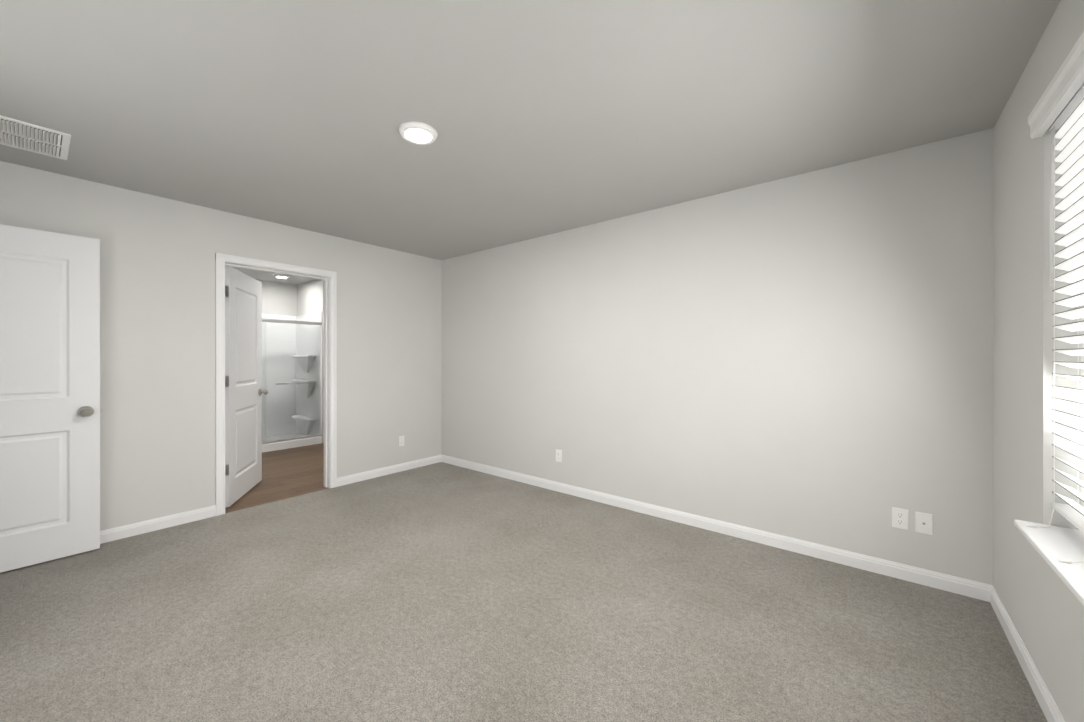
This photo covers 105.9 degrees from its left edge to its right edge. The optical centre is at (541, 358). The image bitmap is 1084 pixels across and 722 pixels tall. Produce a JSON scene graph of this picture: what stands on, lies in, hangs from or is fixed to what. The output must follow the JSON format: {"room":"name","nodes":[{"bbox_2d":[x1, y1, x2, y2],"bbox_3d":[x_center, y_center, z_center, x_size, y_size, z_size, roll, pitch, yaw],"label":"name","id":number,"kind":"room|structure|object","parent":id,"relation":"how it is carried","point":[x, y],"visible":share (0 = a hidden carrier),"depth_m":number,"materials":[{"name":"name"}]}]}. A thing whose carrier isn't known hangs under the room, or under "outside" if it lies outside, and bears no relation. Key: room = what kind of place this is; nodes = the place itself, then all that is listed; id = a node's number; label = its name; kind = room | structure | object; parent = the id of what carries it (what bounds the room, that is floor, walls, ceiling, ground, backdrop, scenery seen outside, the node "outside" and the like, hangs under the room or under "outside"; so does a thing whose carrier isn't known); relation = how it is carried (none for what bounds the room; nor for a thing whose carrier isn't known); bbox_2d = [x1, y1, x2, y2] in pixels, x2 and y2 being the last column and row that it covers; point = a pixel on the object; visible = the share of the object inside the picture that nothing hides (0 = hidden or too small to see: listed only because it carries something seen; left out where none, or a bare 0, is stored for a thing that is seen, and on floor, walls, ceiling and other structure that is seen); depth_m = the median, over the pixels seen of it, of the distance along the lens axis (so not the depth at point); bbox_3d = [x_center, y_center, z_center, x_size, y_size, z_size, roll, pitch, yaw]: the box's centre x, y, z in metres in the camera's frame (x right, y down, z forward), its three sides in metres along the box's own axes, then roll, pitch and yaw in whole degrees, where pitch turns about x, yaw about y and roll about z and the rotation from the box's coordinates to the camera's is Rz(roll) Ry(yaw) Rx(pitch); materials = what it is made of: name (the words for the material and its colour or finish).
{"room":"empty bedroom","nodes":[
{"label":"empty bedroom","id":0,"kind":"room"},
{"bbox_2d":[0,161,440,530],"bbox_3d":[-2.240,0.033,3.802,0.120,2.440,4.490,0,0,39],"label":"wall","id":1,"kind":"structure","parent":0,"point":[157,372],"depth_m":3.14,"materials":[{"name":"paint"}]},
{"bbox_2d":[0,224,101,572],"bbox_3d":[-3.159,0.233,2.372,0.179,2.020,0.832,0,0,39],"label":"entry door","id":2,"kind":"structure","parent":1,"relation":"in","point":[50,410],"depth_m":2.51,"materials":[{"name":"white wood"}]},
{"bbox_2d":[100,505,215,543],"bbox_3d":[-3.060,1.212,2.682,0.013,0.085,1.477,0,0,39],"label":"baseboard","id":3,"kind":"structure","parent":1,"relation":"attached to","point":[125,531],"depth_m":2.98,"materials":[{"name":"white wood"}]},
{"bbox_2d":[225,266,267,506],"bbox_3d":[-2.745,0.234,3.801,0.693,2.015,0.506,0,0,39],"label":"bathroom door","id":4,"kind":"structure","parent":1,"relation":"in","point":[243,384],"depth_m":3.70,"materials":[{"name":"white wood"}]},
{"bbox_2d":[215,253,336,515],"bbox_3d":[-2.347,0.207,3.659,0.141,2.092,0.940,0,0,39],"label":"door frame","id":5,"kind":"structure","parent":1,"relation":"attached to","point":[221,259],"depth_m":3.68,"materials":[{"name":"white wood"}]},
{"bbox_2d":[337,455,440,486],"bbox_3d":[-1.611,1.210,4.477,0.013,0.085,1.256,0,0,39],"label":"baseboard","id":6,"kind":"structure","parent":1,"relation":"attached to","point":[362,476],"depth_m":4.39,"materials":[{"name":"white wood"}]},
{"bbox_2d":[399,436,403,446],"bbox_3d":[-1.559,0.920,4.544,0.009,0.114,0.070,0,0,39],"label":"outlet","id":7,"kind":"object","parent":1,"relation":"attached to","point":[401,440],"visible":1,"depth_m":4.54,"materials":[{"name":"white plastic"}]},
{"bbox_2d":[225,443,328,512],"bbox_3d":[-3.863,1.283,4.323,3.298,0.060,5.720,0,0,39],"label":"floor","id":8,"kind":"structure","parent":0,"point":[291,472],"depth_m":4.34,"materials":[{"name":"brown wood"}]},
{"bbox_2d":[262,312,321,451],"bbox_3d":[-4.067,0.301,5.746,0.946,1.960,1.494,0,0,39],"label":"shower","id":9,"kind":"object","parent":8,"relation":"on","point":[292,379],"visible":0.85,"depth_m":6.28,"materials":[{"name":"plastic"}]},
{"bbox_2d":[258,280,296,315],"bbox_3d":[-4.484,0.031,6.082,0.120,2.440,1.740,0,0,39],"label":"wall","id":10,"kind":"structure","parent":0,"point":[278,298],"depth_m":6.43,"materials":[{"name":"paint"}]},
{"bbox_2d":[297,279,317,315],"bbox_3d":[-3.602,0.031,6.411,0.780,2.440,0.120,0,0,39],"label":"wall","id":11,"kind":"structure","parent":0,"point":[307,293],"depth_m":6.37,"materials":[{"name":"paint"}]},
{"bbox_2d":[318,279,323,442],"bbox_3d":[-2.960,0.031,6.458,0.120,2.440,1.000,0,0,39],"label":"wall","id":12,"kind":"structure","parent":0,"point":[320,281],"depth_m":6.04,"materials":[{"name":"paint"}]},
{"bbox_2d":[0,462,1046,721],"bbox_3d":[-0.931,1.285,1.584,4.706,0.060,5.142,0,0,39],"label":"floor carpet","id":13,"kind":"object","parent":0,"point":[440,592],"visible":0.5,"depth_m":1.92,"materials":[{"name":"grey carpet"}]},
{"bbox_2d":[0,0,1060,284],"bbox_3d":[-2.070,-1.226,2.796,8.004,0.080,5.840,0,0,39],"label":"ceiling","id":14,"kind":"structure","parent":0,"point":[546,116],"depth_m":1.86,"materials":[{"name":"paint"}]},
{"bbox_2d":[0,115,70,159],"bbox_3d":[-2.859,-1.179,2.061,0.429,0.013,0.625,0,0,39],"label":"ceiling vent","id":15,"kind":"object","parent":14,"relation":"in","point":[15,133],"visible":1,"depth_m":2.19,"materials":[{"name":"white metal"}]},
{"bbox_2d":[274,274,289,277],"bbox_3d":[-3.754,-1.178,5.903,0.200,0.022,0.200,0,0,39],"label":"recessed light","id":16,"kind":"object","parent":14,"relation":"in","point":[280,276],"visible":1,"depth_m":5.85,"materials":[{"name":"white plastic"}]},
{"bbox_2d":[398,121,437,144],"bbox_3d":[-0.648,-1.174,2.145,0.200,0.022,0.200,0,0,39],"label":"recessed light","id":17,"kind":"object","parent":14,"relation":"in","point":[416,132],"visible":0.98,"depth_m":2.12,"materials":[{"name":"white plastic"}]},
{"bbox_2d":[441,128,993,584],"bbox_3d":[0.588,0.034,3.584,4.556,2.440,0.120,0,0,39],"label":"wall","id":18,"kind":"structure","parent":0,"point":[805,356],"depth_m":2.75,"materials":[{"name":"paint"}]},
{"bbox_2d":[556,449,561,461],"bbox_3d":[0.157,0.918,3.850,0.070,0.114,0.009,0,0,39],"label":"outlet","id":19,"kind":"object","parent":18,"relation":"attached to","point":[558,455],"visible":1,"depth_m":3.84,"materials":[{"name":"white plastic"}]},
{"bbox_2d":[441,454,991,601],"bbox_3d":[0.547,1.211,3.533,4.556,0.085,0.013,0,0,39],"label":"baseboard","id":20,"kind":"structure","parent":18,"relation":"attached to","point":[958,585],"depth_m":2.74,"materials":[{"name":"white wood"}]},
{"bbox_2d":[892,507,907,529],"bbox_3d":[2.039,0.913,2.330,0.070,0.114,0.009,0,0,39],"label":"outlet","id":21,"kind":"object","parent":18,"relation":"attached to","point":[899,518],"visible":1,"depth_m":2.33,"materials":[{"name":"white plastic"}]},
{"bbox_2d":[915,512,932,534],"bbox_3d":[2.115,0.915,2.266,0.070,0.114,0.014,0,0,39],"label":"outlet","id":22,"kind":"object","parent":18,"relation":"attached to","point":[924,523],"visible":1,"depth_m":2.27,"materials":[{"name":"white plastic"}]},
{"bbox_2d":[993,0,1083,721],"bbox_3d":[1.228,0.036,0.630,0.150,2.440,3.912,0,0,39],"label":"wall","id":23,"kind":"structure","parent":0,"point":[1043,605],"depth_m":1.58,"materials":[{"name":"paint"}]},
{"bbox_2d":[990,585,1064,721],"bbox_3d":[1.165,1.214,0.683,0.013,0.085,3.672,0,0,39],"label":"baseboard","id":24,"kind":"structure","parent":23,"relation":"attached to","point":[1047,703],"depth_m":1.61,"materials":[{"name":"white wood"}]},
{"bbox_2d":[1014,520,1083,605],"bbox_3d":[1.261,0.612,0.770,0.173,0.022,1.815,0,0,39],"label":"window sill","id":25,"kind":"structure","parent":23,"relation":"attached to","point":[1051,545],"depth_m":1.29,"materials":[{"name":"white wood"}]},
{"bbox_2d":[1026,31,1083,562],"bbox_3d":[1.255,-0.146,0.774,0.129,1.495,1.851,0,0,39],"label":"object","id":26,"kind":"object","parent":23,"relation":"attached to","point":[1059,105],"visible":1,"depth_m":1.37,"materials":[{"name":"white plastic"}]},
{"bbox_2d":[1081,292,1083,507],"bbox_3d":[1.340,-0.134,0.706,0.060,1.470,1.831,0,0,39],"label":"window","id":27,"kind":"structure","parent":23,"relation":"in","point":[1082,425],"depth_m":1.43,"materials":[{"name":"white glass"}]}
]}

